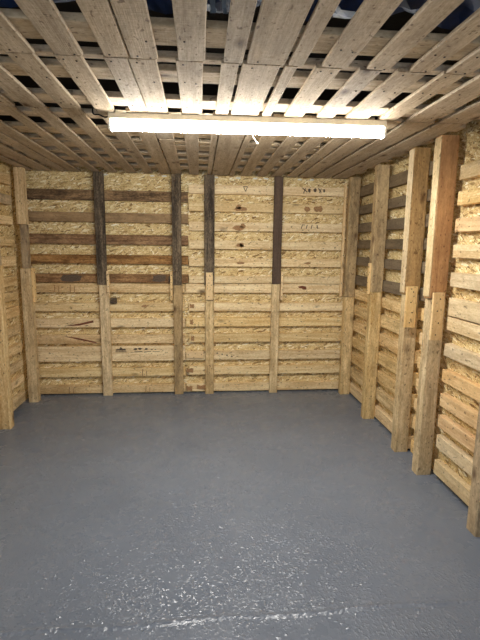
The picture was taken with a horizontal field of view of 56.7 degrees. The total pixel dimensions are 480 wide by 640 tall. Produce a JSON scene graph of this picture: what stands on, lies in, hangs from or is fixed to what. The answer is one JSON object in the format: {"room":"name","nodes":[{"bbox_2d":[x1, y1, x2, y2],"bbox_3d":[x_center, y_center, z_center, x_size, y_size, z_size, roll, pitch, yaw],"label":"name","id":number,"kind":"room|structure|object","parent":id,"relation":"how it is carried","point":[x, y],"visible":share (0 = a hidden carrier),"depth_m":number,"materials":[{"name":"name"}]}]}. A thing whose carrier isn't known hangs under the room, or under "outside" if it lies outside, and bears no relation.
{"room":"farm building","nodes":[
{"label":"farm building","id":0,"kind":"room"},
{"bbox_2d":[0,160,28,407],"bbox_3d":[-1.917,-0.095,1.919,0.048,2.560,4.944,0,9,-5],"label":"wall","id":1,"kind":"structure","parent":0,"point":[13,230],"depth_m":4.11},
{"bbox_2d":[18,132,359,393],"bbox_3d":[-0.450,-0.509,4.523,3.480,2.560,0.046,0,9,-5],"label":"wall","id":2,"kind":"structure","parent":0,"point":[54,179],"depth_m":4.49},
{"bbox_2d":[26,188,187,201],"bbox_3d":[-1.270,-1.200,4.288,1.528,0.096,0.044,0,9,-5],"label":"wooden plank","id":3,"kind":"object","parent":2,"relation":"attached to","point":[32,193],"visible":0.87,"depth_m":4.27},
{"bbox_2d":[28,211,187,223],"bbox_3d":[-1.273,-0.995,4.322,1.527,0.091,0.044,0,9,-5],"label":"wooden plank","id":4,"kind":"object","parent":2,"relation":"attached to","point":[32,215],"visible":0.88,"depth_m":4.30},
{"bbox_2d":[29,233,187,244],"bbox_3d":[-1.275,-0.789,4.356,1.528,0.094,0.045,0,9,-5],"label":"wooden plank","id":5,"kind":"object","parent":2,"relation":"attached to","point":[34,238],"visible":0.86,"depth_m":4.33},
{"bbox_2d":[30,254,188,263],"bbox_3d":[-1.278,-0.599,4.388,1.528,0.086,0.045,0,9,-5],"label":"wooden plank","id":6,"kind":"object","parent":2,"relation":"attached to","point":[35,258],"visible":0.83,"depth_m":4.37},
{"bbox_2d":[35,302,184,310],"bbox_3d":[-1.302,-0.133,4.463,1.490,0.084,0.045,0,9,-5],"label":"wooden plank","id":7,"kind":"object","parent":2,"relation":"attached to","point":[39,306],"visible":0.89,"depth_m":4.44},
{"bbox_2d":[36,318,184,327],"bbox_3d":[-1.304,0.027,4.490,1.490,0.088,0.046,0,9,-5],"label":"wooden plank","id":8,"kind":"object","parent":2,"relation":"attached to","point":[40,322],"visible":0.91,"depth_m":4.46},
{"bbox_2d":[36,283,184,292],"bbox_3d":[-1.300,-0.321,4.432,1.489,0.090,0.046,0,9,-5],"label":"wooden plank","id":9,"kind":"object","parent":2,"relation":"attached to","point":[40,287],"visible":0.87,"depth_m":4.41,"materials":[{"name":"brown wood"}]},
{"bbox_2d":[37,334,184,343],"bbox_3d":[-1.306,0.191,4.517,1.490,0.088,0.046,0,9,-5],"label":"wooden plank","id":10,"kind":"object","parent":2,"relation":"attached to","point":[59,338],"visible":0.91,"depth_m":4.49,"materials":[{"name":"brown wood"}]},
{"bbox_2d":[38,345,184,361],"bbox_3d":[-1.308,0.341,4.542,1.490,0.153,0.046,0,9,-5],"label":"wooden plank","id":11,"kind":"object","parent":2,"relation":"attached to","point":[130,352],"visible":0.91,"depth_m":4.52,"materials":[{"name":"beige"}]},
{"bbox_2d":[35,273,188,282],"bbox_3d":[-1.280,-0.415,4.418,1.528,0.085,0.046,0,9,-5],"label":"wooden plank","id":12,"kind":"object","parent":2,"relation":"attached to","point":[40,277],"visible":0.9,"depth_m":4.40,"materials":[{"name":"brown"}]},
{"bbox_2d":[39,366,185,376],"bbox_3d":[-1.310,0.532,4.574,1.490,0.088,0.046,0,9,-5],"label":"wooden plank","id":13,"kind":"object","parent":2,"relation":"attached to","point":[165,370],"visible":0.9,"depth_m":4.55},
{"bbox_2d":[40,383,185,393],"bbox_3d":[-1.312,0.707,4.602,1.490,0.085,0.045,0,9,-5],"label":"wooden plank","id":14,"kind":"object","parent":2,"relation":"attached to","point":[134,387],"visible":0.91,"depth_m":4.58,"materials":[{"name":"brown wood"}]},
{"bbox_2d":[187,380,338,390],"bbox_3d":[0.284,0.702,4.747,1.695,0.085,0.046,0,9,-5],"label":"wooden plank","id":15,"kind":"object","parent":2,"relation":"attached to","point":[324,384],"visible":0.9,"depth_m":4.72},
{"bbox_2d":[186,364,339,374],"bbox_3d":[0.284,0.522,4.717,1.698,0.088,0.046,0,9,-5],"label":"wooden plank","id":16,"kind":"object","parent":2,"relation":"attached to","point":[284,368],"visible":0.86,"depth_m":4.69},
{"bbox_2d":[186,349,339,359],"bbox_3d":[0.288,0.365,4.691,1.695,0.090,0.046,0,9,-5],"label":"wooden plank","id":17,"kind":"object","parent":2,"relation":"attached to","point":[327,353],"visible":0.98,"depth_m":4.68,"materials":[{"name":"beige"}]},
{"bbox_2d":[186,317,341,326],"bbox_3d":[0.292,0.018,4.633,1.694,0.090,0.045,0,9,-5],"label":"wooden plank","id":18,"kind":"object","parent":2,"relation":"attached to","point":[190,321],"visible":0.86,"depth_m":4.61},
{"bbox_2d":[186,283,342,292],"bbox_3d":[0.296,-0.326,4.576,1.694,0.090,0.046,0,9,-5],"label":"wooden plank","id":19,"kind":"object","parent":2,"relation":"attached to","point":[190,287],"visible":0.81,"depth_m":4.55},
{"bbox_2d":[189,332,340,341],"bbox_3d":[0.305,0.180,4.661,1.665,0.088,0.045,0,9,-5],"label":"wooden plank","id":20,"kind":"object","parent":2,"relation":"attached to","point":[313,336],"visible":0.88,"depth_m":4.63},
{"bbox_2d":[189,302,342,310],"bbox_3d":[0.309,-0.139,4.608,1.665,0.085,0.046,0,9,-5],"label":"wooden plank","id":21,"kind":"object","parent":2,"relation":"attached to","point":[193,306],"visible":0.89,"depth_m":4.59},
{"bbox_2d":[189,276,343,283],"bbox_3d":[0.315,-0.413,4.564,1.660,0.074,0.045,0,9,-5],"label":"wooden plank","id":22,"kind":"object","parent":2,"relation":"attached to","point":[192,279],"visible":0.8,"depth_m":4.54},
{"bbox_2d":[189,258,344,266],"bbox_3d":[0.317,-0.584,4.535,1.660,0.082,0.046,0,9,-5],"label":"wooden plank","id":23,"kind":"object","parent":2,"relation":"attached to","point":[231,262],"visible":0.87,"depth_m":4.51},
{"bbox_2d":[189,222,345,232],"bbox_3d":[0.321,-0.932,4.476,1.660,0.086,0.045,0,9,-5],"label":"wooden plank","id":24,"kind":"object","parent":2,"relation":"attached to","point":[193,226],"visible":0.93,"depth_m":4.45,"materials":[{"name":"beige"}]},
{"bbox_2d":[189,240,345,250],"bbox_3d":[0.319,-0.756,4.506,1.660,0.086,0.046,0,9,-5],"label":"wooden plank","id":25,"kind":"object","parent":2,"relation":"attached to","point":[193,244],"visible":0.85,"depth_m":4.48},
{"bbox_2d":[189,202,346,213],"bbox_3d":[0.323,-1.116,4.446,1.660,0.086,0.046,0,9,-5],"label":"wooden plank","id":26,"kind":"object","parent":2,"relation":"attached to","point":[193,206],"visible":0.87,"depth_m":4.42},
{"bbox_2d":[189,184,347,196],"bbox_3d":[0.325,-1.282,4.418,1.660,0.086,0.046,0,9,-5],"label":"wooden plank","id":27,"kind":"object","parent":2,"relation":"attached to","point":[193,188],"visible":0.93,"depth_m":4.39,"materials":[{"name":"beige"}]},
{"bbox_2d":[13,159,366,173],"bbox_3d":[-0.419,-1.391,4.035,3.180,0.026,0.139,0,9,-5],"label":"board","id":28,"kind":"object","parent":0,"point":[73,162],"visible":0.24,"depth_m":3.98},
{"bbox_2d":[0,152,380,168],"bbox_3d":[-0.391,-1.340,3.731,3.180,0.026,0.160,0,9,-5],"label":"board","id":29,"kind":"object","parent":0,"point":[202,160],"visible":0.23,"depth_m":3.67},
{"bbox_2d":[6,145,391,161],"bbox_3d":[-0.367,-1.296,3.465,3.180,0.026,0.100,0,9,-5],"label":"board","id":30,"kind":"object","parent":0,"point":[50,148],"visible":0.22,"depth_m":3.42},
{"bbox_2d":[0,139,408,156],"bbox_3d":[-0.344,-1.254,3.215,3.180,0.026,0.169,0,9,-5],"label":"board","id":31,"kind":"object","parent":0,"point":[92,144],"visible":0.19,"depth_m":3.18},
{"bbox_2d":[0,143,51,170],"bbox_3d":[-1.741,-1.241,3.176,0.140,0.018,2.022,0,9,-5],"label":"board","id":32,"kind":"object","parent":31,"relation":"attached to","point":[5,150],"visible":1,"depth_m":3.59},
{"bbox_2d":[0,131,68,170],"bbox_3d":[-1.575,-1.241,3.191,0.105,0.018,2.022,0,9,-5],"label":"board","id":33,"kind":"object","parent":31,"relation":"attached to","point":[6,139],"visible":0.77,"depth_m":3.31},
{"bbox_2d":[0,119,79,171],"bbox_3d":[-1.464,-1.241,3.200,0.097,0.018,2.021,0,9,-5],"label":"board","id":34,"kind":"object","parent":31,"relation":"attached to","point":[5,128],"visible":1,"depth_m":3.11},
{"bbox_2d":[0,106,98,171],"bbox_3d":[-1.274,-1.243,3.217,0.072,0.016,2.021,0,9,-5],"label":"board","id":35,"kind":"object","parent":31,"relation":"attached to","point":[13,111],"visible":0.99,"depth_m":2.79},
{"bbox_2d":[29,105,116,172],"bbox_3d":[-1.116,-1.242,3.232,0.086,0.018,2.020,0,9,-5],"label":"board","id":36,"kind":"object","parent":31,"relation":"attached to","point":[45,112],"visible":1,"depth_m":2.78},
{"bbox_2d":[61,108,135,172],"bbox_3d":[-0.948,-1.243,3.247,0.097,0.018,2.020,0,9,-5],"label":"board","id":37,"kind":"object","parent":31,"relation":"attached to","point":[79,116],"visible":0.99,"depth_m":2.82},
{"bbox_2d":[96,109,152,172],"bbox_3d":[-0.783,-1.243,3.262,0.086,0.018,2.021,0,9,-5],"label":"board","id":38,"kind":"object","parent":31,"relation":"attached to","point":[124,137],"visible":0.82,"depth_m":3.10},
{"bbox_2d":[125,108,170,173],"bbox_3d":[-0.626,-1.244,3.277,0.105,0.018,2.021,0,9,-5],"label":"board","id":39,"kind":"object","parent":31,"relation":"attached to","point":[150,140],"visible":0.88,"depth_m":3.16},
{"bbox_2d":[159,139,181,173],"bbox_3d":[-0.543,-1.294,3.579,0.098,0.016,1.425,0,9,-5],"label":"board","id":40,"kind":"object","parent":31,"relation":"attached to","point":[168,146],"visible":0.97,"depth_m":3.36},
{"bbox_2d":[181,110,198,174],"bbox_3d":[-0.352,-1.245,3.300,0.093,0.018,2.020,0,9,-5],"label":"board","id":41,"kind":"object","parent":31,"relation":"attached to","point":[191,139],"visible":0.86,"depth_m":3.21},
{"bbox_2d":[212,112,251,174],"bbox_3d":[-0.102,-1.246,3.325,0.160,0.018,2.023,0,9,-5],"label":"board","id":42,"kind":"object","parent":31,"relation":"attached to","point":[228,145],"visible":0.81,"depth_m":3.23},
{"bbox_2d":[92,106,386,143],"bbox_3d":[0.007,-1.051,2.422,1.560,0.135,0.167,0,9,-4],"label":"ceiling light","id":43,"kind":"object","parent":42,"relation":"attached to","point":[118,121],"visible":0.98,"depth_m":2.35,"materials":[{"name":"white plastic"}]},
{"bbox_2d":[111,119,383,137],"bbox_3d":[0.051,-1.020,2.378,1.440,0.050,0.058,0,9,-4],"label":"diffuser","id":44,"kind":"object","parent":43,"relation":"attached to","point":[221,126],"depth_m":2.35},
{"bbox_2d":[240,114,290,175],"bbox_3d":[0.136,-1.248,3.346,0.099,0.016,2.023,0,9,-5],"label":"board","id":45,"kind":"object","parent":31,"relation":"attached to","point":[264,143],"visible":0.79,"depth_m":3.25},
{"bbox_2d":[256,115,315,175],"bbox_3d":[0.292,-1.248,3.360,0.093,0.016,2.023,0,9,-5],"label":"board","id":46,"kind":"object","parent":31,"relation":"attached to","point":[289,141],"visible":0.76,"depth_m":3.24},
{"bbox_2d":[271,116,344,176],"bbox_3d":[0.445,-1.247,3.373,0.100,0.018,2.022,0,9,-5],"label":"board","id":47,"kind":"object","parent":31,"relation":"attached to","point":[312,142],"visible":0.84,"depth_m":3.26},
{"bbox_2d":[286,117,374,176],"bbox_3d":[0.592,-1.248,3.387,0.095,0.018,2.022,0,9,-5],"label":"board","id":48,"kind":"object","parent":31,"relation":"attached to","point":[334,142],"visible":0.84,"depth_m":3.29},
{"bbox_2d":[298,118,402,177],"bbox_3d":[0.726,-1.248,3.399,0.135,0.018,2.021,0,9,-5],"label":"board","id":49,"kind":"object","parent":31,"relation":"attached to","point":[353,143],"visible":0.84,"depth_m":3.22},
{"bbox_2d":[314,120,434,177],"bbox_3d":[0.898,-1.249,3.415,0.150,0.018,2.024,0,9,-5],"label":"board","id":50,"kind":"object","parent":31,"relation":"attached to","point":[405,129],"visible":0.94,"depth_m":3.01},
{"bbox_2d":[332,121,464,178],"bbox_3d":[1.077,-1.250,3.430,0.149,0.016,2.021,0,9,-5],"label":"board","id":51,"kind":"object","parent":31,"relation":"attached to","point":[436,129],"visible":0.98,"depth_m":3.00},
{"bbox_2d":[23,133,414,150],"bbox_3d":[-0.330,-1.228,3.063,3.180,0.026,0.060,0,9,-5],"label":"board","id":52,"kind":"object","parent":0,"point":[30,135],"visible":0.26,"depth_m":3.03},
{"bbox_2d":[4,121,436,145],"bbox_3d":[-0.309,-1.189,2.827,3.180,0.026,0.160,0,9,-5],"label":"board","id":53,"kind":"object","parent":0,"point":[17,125],"visible":0.17,"depth_m":2.79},
{"bbox_2d":[0,106,465,131],"bbox_3d":[-0.278,-1.131,2.483,3.180,0.026,0.100,0,9,-5],"label":"board","id":54,"kind":"object","parent":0,"point":[27,111],"visible":0.16,"depth_m":2.40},
{"bbox_2d":[0,56,469,93],"bbox_3d":[-0.221,-1.027,1.859,3.180,0.026,0.132,0,9,-5],"label":"board","id":55,"kind":"object","parent":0,"point":[168,72],"visible":0.33,"depth_m":1.85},
{"bbox_2d":[0,389,479,639],"bbox_3d":[0.075,1.261,1.938,4.051,0.088,5.780,0,9,-5],"label":"floor","id":56,"kind":"structure","parent":0,"point":[256,514],"depth_m":2.46,"materials":[{"name":"grey paint"}]},
{"bbox_2d":[0,247,14,428],"bbox_3d":[-1.941,-0.182,3.551,0.092,2.197,0.086,0,9,-5],"label":"timber post","id":57,"kind":"object","parent":56,"relation":"on","point":[6,401],"visible":1,"depth_m":3.63,"materials":[{"name":"brown wood"}]},
{"bbox_2d":[13,167,40,401],"bbox_3d":[-1.988,-0.289,4.190,0.112,2.198,0.087,0,9,-5],"label":"timber post","id":58,"kind":"object","parent":56,"relation":"on","point":[27,274],"visible":1,"depth_m":4.16,"materials":[{"name":"brown wood"}]},
{"bbox_2d":[93,172,116,395],"bbox_3d":[-1.311,-0.312,4.375,0.178,2.197,0.065,0,9,-5],"label":"timber post","id":59,"kind":"object","parent":56,"relation":"on","point":[105,300],"visible":1,"depth_m":4.35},
{"bbox_2d":[170,174,183,393],"bbox_3d":[-0.635,-0.315,4.444,0.120,2.198,0.049,0,9,-5],"label":"timber post","id":60,"kind":"object","parent":56,"relation":"on","point":[176,287],"visible":1,"depth_m":4.42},
{"bbox_2d":[204,175,214,393],"bbox_3d":[-0.308,-0.314,4.464,0.100,2.198,0.069,0,9,-5],"label":"timber post","id":61,"kind":"object","parent":56,"relation":"on","point":[209,180],"visible":1,"depth_m":4.43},
{"bbox_2d":[269,177,282,392],"bbox_3d":[0.378,-0.318,4.536,0.115,2.197,0.049,0,9,-5],"label":"timber post","id":62,"kind":"object","parent":56,"relation":"on","point":[277,275],"visible":1,"depth_m":4.51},
{"bbox_2d":[338,177,360,393],"bbox_3d":[1.093,-0.309,4.535,0.138,2.198,0.087,0,9,-5],"label":"timber post","id":63,"kind":"object","parent":56,"relation":"on","point":[354,187],"visible":1,"depth_m":4.48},
{"bbox_2d":[361,164,389,418],"bbox_3d":[1.158,-0.197,3.864,0.128,2.198,0.078,0,9,-5],"label":"timber post","id":64,"kind":"object","parent":56,"relation":"on","point":[382,172],"visible":1,"depth_m":3.82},
{"bbox_2d":[391,147,430,451],"bbox_3d":[1.223,-0.087,3.206,0.118,2.198,0.119,0,9,-5],"label":"timber post","id":65,"kind":"object","parent":56,"relation":"on","point":[419,157],"visible":1,"depth_m":3.15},
{"bbox_2d":[412,135,459,474],"bbox_3d":[1.254,-0.030,2.869,0.118,2.197,0.120,0,9,-5],"label":"timber post","id":66,"kind":"object","parent":56,"relation":"on","point":[446,151],"visible":1,"depth_m":2.82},
{"bbox_2d":[466,402,479,536],"bbox_3d":[1.319,0.073,2.249,0.101,2.198,0.088,0,9,-5],"label":"timber post","id":67,"kind":"object","parent":56,"relation":"on","point":[473,518],"visible":1,"depth_m":2.38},
{"bbox_2d":[0,0,479,124],"bbox_3d":[-0.214,-1.385,1.877,3.480,0.040,4.980,0,9,-5],"label":"ceiling","id":68,"kind":"structure","parent":0,"point":[395,22],"depth_m":2.65,"materials":[{"name":"fabric"}]},
{"bbox_2d":[0,0,479,29],"bbox_3d":[-0.060,-1.116,1.467,2.751,0.073,0.386,0,9,-5],"label":"tarpaulin","id":69,"kind":"object","parent":68,"relation":"hanging from","point":[346,9],"visible":0.37,"depth_m":1.60,"materials":[{"name":"fabric"}]},
{"bbox_2d":[0,8,479,60],"bbox_3d":[-0.188,-0.967,1.499,3.180,0.026,0.147,0,9,-5],"label":"board","id":70,"kind":"object","parent":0,"point":[163,28],"visible":0.38,"depth_m":1.49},
{"bbox_2d":[0,9,33,52],"bbox_3d":[-0.740,-0.870,1.017,0.109,0.018,1.176,0,9,-5],"label":"board","id":71,"kind":"object","parent":70,"relation":"attached to","point":[11,39],"visible":1,"depth_m":1.50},
{"bbox_2d":[14,0,82,54],"bbox_3d":[-0.568,-0.871,1.033,0.103,0.018,1.176,0,9,-5],"label":"board","id":72,"kind":"object","parent":70,"relation":"attached to","point":[44,15],"visible":1,"depth_m":1.40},
{"bbox_2d":[76,0,128,56],"bbox_3d":[-0.400,-0.871,1.047,0.091,0.018,1.174,0,9,-5],"label":"board","id":73,"kind":"object","parent":70,"relation":"attached to","point":[98,14],"visible":1,"depth_m":1.40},
{"bbox_2d":[110,0,157,58],"bbox_3d":[-0.298,-0.872,1.058,0.102,0.018,1.178,0,9,-5],"label":"board","id":74,"kind":"object","parent":70,"relation":"attached to","point":[132,16],"visible":1,"depth_m":1.40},
{"bbox_2d":[172,0,206,61],"bbox_3d":[-0.126,-0.872,1.074,0.100,0.018,1.177,0,9,-5],"label":"board","id":75,"kind":"object","parent":70,"relation":"attached to","point":[189,15],"visible":1,"depth_m":1.40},
{"bbox_2d":[224,0,256,62],"bbox_3d":[0.027,-0.874,1.087,0.074,0.016,1.177,0,9,-5],"label":"board","id":76,"kind":"object","parent":70,"relation":"attached to","point":[241,12],"visible":1,"depth_m":1.41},
{"bbox_2d":[247,0,313,64],"bbox_3d":[0.149,-0.873,1.097,0.145,0.018,1.175,0,9,-5],"label":"board","id":77,"kind":"object","parent":70,"relation":"attached to","point":[279,23],"visible":1,"depth_m":1.41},
{"bbox_2d":[288,0,340,65],"bbox_3d":[0.264,-0.874,1.107,0.058,0.016,1.175,0,9,-5],"label":"board","id":78,"kind":"object","parent":70,"relation":"attached to","point":[323,11],"visible":1,"depth_m":1.41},
{"bbox_2d":[322,0,402,67],"bbox_3d":[0.412,-0.873,1.120,0.103,0.018,1.174,0,9,-5],"label":"board","id":79,"kind":"object","parent":70,"relation":"attached to","point":[371,15],"visible":1,"depth_m":1.41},
{"bbox_2d":[366,0,463,69],"bbox_3d":[0.585,-0.874,1.136,0.095,0.018,1.174,0,9,-5],"label":"board","id":80,"kind":"object","parent":70,"relation":"attached to","point":[432,13],"visible":1,"depth_m":1.41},
{"bbox_2d":[408,8,479,72],"bbox_3d":[0.751,-0.875,1.152,0.092,0.018,1.177,0,9,-5],"label":"board","id":81,"kind":"object","parent":70,"relation":"attached to","point":[468,30],"visible":1,"depth_m":1.50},
{"bbox_2d":[446,46,479,73],"bbox_3d":[0.908,-0.875,1.166,0.100,0.018,1.176,0,9,-5],"label":"board","id":82,"kind":"object","parent":70,"relation":"attached to","point":[470,63],"visible":1,"depth_m":1.66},
{"bbox_2d":[0,87,479,119],"bbox_3d":[-0.253,-1.086,2.212,3.180,0.026,0.141,0,9,-5],"label":"board","id":83,"kind":"object","parent":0,"point":[116,97],"visible":0.31,"depth_m":2.20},
{"bbox_2d":[0,64,44,106],"bbox_3d":[-1.001,-1.021,1.908,0.105,0.018,0.655,0,9,-5],"label":"board","id":84,"kind":"object","parent":83,"relation":"attached to","point":[10,84],"visible":1,"depth_m":1.99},
{"bbox_2d":[6,52,80,108],"bbox_3d":[-0.825,-1.022,1.924,0.099,0.018,0.654,0,9,-5],"label":"board","id":85,"kind":"object","parent":83,"relation":"attached to","point":[30,63],"visible":0.97,"depth_m":1.84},
{"bbox_2d":[53,52,113,109],"bbox_3d":[-0.658,-1.022,1.940,0.099,0.018,0.656,0,9,-5],"label":"board","id":86,"kind":"object","parent":83,"relation":"attached to","point":[76,66],"visible":0.99,"depth_m":1.85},
{"bbox_2d":[103,54,147,110],"bbox_3d":[-0.489,-1.023,1.954,0.088,0.018,0.655,0,9,-5],"label":"board","id":87,"kind":"object","parent":83,"relation":"attached to","point":[120,68],"visible":0.96,"depth_m":1.87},
{"bbox_2d":[128,55,167,111],"bbox_3d":[-0.391,-1.023,1.964,0.104,0.018,0.656,0,9,-5],"label":"board","id":88,"kind":"object","parent":83,"relation":"attached to","point":[146,71],"visible":0.98,"depth_m":1.88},
{"bbox_2d":[176,56,202,113],"bbox_3d":[-0.218,-1.024,1.980,0.105,0.018,0.657,0,9,-5],"label":"board","id":89,"kind":"object","parent":83,"relation":"attached to","point":[189,73],"visible":1,"depth_m":1.89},
{"bbox_2d":[215,59,238,114],"bbox_3d":[-0.066,-1.025,1.993,0.068,0.016,0.656,0,9,-5],"label":"board","id":90,"kind":"object","parent":83,"relation":"attached to","point":[228,71],"visible":0.98,"depth_m":1.91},
{"bbox_2d":[231,60,280,115],"bbox_3d":[0.053,-1.024,2.004,0.145,0.018,0.656,0,9,-5],"label":"board","id":91,"kind":"object","parent":83,"relation":"attached to","point":[255,81],"visible":0.98,"depth_m":1.92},
{"bbox_2d":[262,62,297,115],"bbox_3d":[0.168,-1.026,2.014,0.049,0.016,0.656,0,9,-5],"label":"board","id":92,"kind":"object","parent":83,"relation":"attached to","point":[288,71],"visible":0.98,"depth_m":1.93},
{"bbox_2d":[284,64,341,116],"bbox_3d":[0.311,-1.025,2.026,0.103,0.018,0.654,0,9,-5],"label":"board","id":93,"kind":"object","parent":83,"relation":"attached to","point":[319,78],"visible":0.99,"depth_m":1.94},
{"bbox_2d":[316,66,381,118],"bbox_3d":[0.478,-1.026,2.042,0.094,0.018,0.656,0,9,-5],"label":"board","id":94,"kind":"object","parent":83,"relation":"attached to","point":[362,76],"visible":0.99,"depth_m":1.95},
{"bbox_2d":[344,68,426,119],"bbox_3d":[0.647,-1.026,2.057,0.125,0.018,0.655,0,9,-5],"label":"board","id":95,"kind":"object","parent":83,"relation":"attached to","point":[401,79],"visible":0.98,"depth_m":1.97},
{"bbox_2d":[378,70,465,120],"bbox_3d":[0.818,-1.027,2.073,0.097,0.018,0.656,0,9,-5],"label":"board","id":96,"kind":"object","parent":83,"relation":"attached to","point":[442,80],"visible":0.99,"depth_m":1.99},
{"bbox_2d":[406,74,479,121],"bbox_3d":[0.998,-1.027,2.090,0.143,0.018,0.657,0,9,-5],"label":"board","id":97,"kind":"object","parent":83,"relation":"attached to","point":[469,90],"visible":1,"depth_m":2.08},
{"bbox_2d":[440,100,479,123],"bbox_3d":[1.195,-1.028,2.107,0.154,0.018,0.656,0,9,-5],"label":"board","id":98,"kind":"object","parent":83,"relation":"attached to","point":[471,112],"visible":1,"depth_m":2.29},
{"bbox_2d":[0,44,479,76],"bbox_3d":[-0.206,-0.999,1.692,3.180,0.026,0.046,0,9,-5],"label":"board","id":99,"kind":"object","parent":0,"point":[39,49],"visible":0.4,"depth_m":1.69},
{"bbox_2d":[350,77,479,485],"bbox_3d":[1.447,-0.104,2.223,0.052,2.560,4.944,0,9,-5],"label":"wall","id":100,"kind":"structure","parent":0,"point":[469,144],"depth_m":2.92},
{"bbox_2d":[349,381,413,448],"bbox_3d":[1.234,0.816,4.058,0.049,0.098,1.395,0,9,-5],"label":"wooden plank","id":101,"kind":"object","parent":100,"relation":"attached to","point":[380,414],"visible":0.52,"depth_m":3.90,"materials":[{"name":"brown wood"}]},
{"bbox_2d":[350,366,415,427],"bbox_3d":[1.236,0.648,4.030,0.049,0.098,1.394,0,9,-5],"label":"wooden plank","id":102,"kind":"object","parent":100,"relation":"attached to","point":[382,396],"visible":0.57,"depth_m":3.88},
{"bbox_2d":[351,351,417,406],"bbox_3d":[1.238,0.490,4.004,0.049,0.098,1.395,0,9,-5],"label":"wooden plank","id":103,"kind":"object","parent":100,"relation":"attached to","point":[384,379],"visible":0.6,"depth_m":3.84,"materials":[{"name":"brown wood"}]},
{"bbox_2d":[352,336,418,385],"bbox_3d":[1.240,0.326,3.977,0.049,0.098,1.395,0,9,-5],"label":"wooden plank","id":104,"kind":"object","parent":100,"relation":"attached to","point":[385,360],"visible":0.57,"depth_m":3.81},
{"bbox_2d":[353,320,420,363],"bbox_3d":[1.242,0.159,3.949,0.049,0.098,1.394,0,9,-5],"label":"wooden plank","id":105,"kind":"object","parent":100,"relation":"attached to","point":[385,340],"visible":0.5,"depth_m":3.77,"materials":[{"name":"brown wood"}]},
{"bbox_2d":[354,304,422,341],"bbox_3d":[1.244,-0.001,3.922,0.049,0.098,1.395,0,9,-5],"label":"wooden plank","id":106,"kind":"object","parent":100,"relation":"attached to","point":[392,324],"visible":0.58,"depth_m":3.75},
{"bbox_2d":[355,289,422,319],"bbox_3d":[1.246,-0.159,3.896,0.049,0.086,1.395,0,9,-5],"label":"wooden plank","id":107,"kind":"object","parent":100,"relation":"attached to","point":[387,303],"visible":0.46,"depth_m":3.71,"materials":[{"name":"brown wood"}]},
{"bbox_2d":[355,275,424,301],"bbox_3d":[1.256,-0.283,3.775,0.049,0.090,1.595,0,9,-5],"label":"wooden plank","id":108,"kind":"object","parent":100,"relation":"attached to","point":[388,286],"visible":0.44,"depth_m":3.69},
{"bbox_2d":[358,214,428,232],"bbox_3d":[1.263,-0.791,3.690,0.049,0.085,1.595,0,9,-5],"label":"wooden plank","id":109,"kind":"object","parent":100,"relation":"attached to","point":[392,224],"visible":0.42,"depth_m":3.63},
{"bbox_2d":[359,189,430,214],"bbox_3d":[1.265,-0.959,3.662,0.049,0.080,1.595,0,9,-5],"label":"wooden plank","id":110,"kind":"object","parent":100,"relation":"attached to","point":[397,202],"visible":0.4,"depth_m":3.61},
{"bbox_2d":[360,161,433,196],"bbox_3d":[1.267,-1.134,3.633,0.049,0.092,1.595,0,9,-5],"label":"wooden plank","id":111,"kind":"object","parent":100,"relation":"attached to","point":[399,179],"visible":0.46,"depth_m":3.59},
{"bbox_2d":[433,459,470,505],"bbox_3d":[1.404,1.121,2.182,0.049,0.095,1.667,0,9,-5],"label":"wooden plank","id":112,"kind":"object","parent":100,"relation":"attached to","point":[458,485],"visible":0.81,"depth_m":2.79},
{"bbox_2d":[436,434,472,476],"bbox_3d":[1.407,0.942,2.152,0.050,0.088,1.668,0,9,-5],"label":"wooden plank","id":113,"kind":"object","parent":100,"relation":"attached to","point":[449,448],"visible":0.85,"depth_m":2.75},
{"bbox_2d":[438,414,475,452],"bbox_3d":[1.408,0.802,2.129,0.048,0.082,1.668,0,9,-5],"label":"wooden plank","id":114,"kind":"object","parent":100,"relation":"attached to","point":[455,430],"visible":0.9,"depth_m":2.73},
{"bbox_2d":[440,393,477,428],"bbox_3d":[1.410,0.657,2.105,0.049,0.085,1.668,0,9,-5],"label":"wooden plank","id":115,"kind":"object","parent":100,"relation":"attached to","point":[464,412],"visible":0.96,"depth_m":2.71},
{"bbox_2d":[442,369,479,401],"bbox_3d":[1.412,0.496,2.078,0.049,0.082,1.668,0,9,-5],"label":"wooden plank","id":116,"kind":"object","parent":100,"relation":"attached to","point":[455,380],"visible":1,"depth_m":2.68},
{"bbox_2d":[444,343,479,370],"bbox_3d":[1.414,0.326,2.050,0.049,0.083,1.668,0,9,-5],"label":"wooden plank","id":117,"kind":"object","parent":100,"relation":"attached to","point":[469,358],"visible":1,"depth_m":2.67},
{"bbox_2d":[446,316,479,340],"bbox_3d":[1.416,0.157,2.022,0.049,0.086,1.668,0,9,-5],"label":"wooden plank","id":118,"kind":"object","parent":100,"relation":"attached to","point":[469,329],"visible":0.86,"depth_m":2.66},
{"bbox_2d":[447,298,479,323],"bbox_3d":[1.417,0.051,2.004,0.049,0.112,1.668,0,9,-5],"label":"wooden plank","id":119,"kind":"object","parent":100,"relation":"attached to","point":[467,310],"visible":1,"depth_m":2.64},
{"bbox_2d":[450,272,479,290],"bbox_3d":[1.420,-0.118,1.976,0.049,0.088,1.668,0,9,-5],"label":"wooden plank","id":120,"kind":"object","parent":100,"relation":"attached to","point":[459,280],"visible":1,"depth_m":2.64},
{"bbox_2d":[452,245,479,258],"bbox_3d":[1.422,-0.291,1.947,0.049,0.081,1.668,0,9,-5],"label":"wooden plank","id":121,"kind":"object","parent":100,"relation":"attached to","point":[459,251],"visible":1,"depth_m":2.62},
{"bbox_2d":[455,216,479,231],"bbox_3d":[1.423,-0.446,1.921,0.049,0.081,1.668,0,9,-5],"label":"wooden plank","id":122,"kind":"object","parent":100,"relation":"attached to","point":[470,224],"visible":1,"depth_m":2.61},
{"bbox_2d":[457,187,479,205],"bbox_3d":[1.425,-0.602,1.896,0.049,0.083,1.667,0,9,-5],"label":"wooden plank","id":123,"kind":"object","parent":100,"relation":"attached to","point":[472,196],"visible":1,"depth_m":2.60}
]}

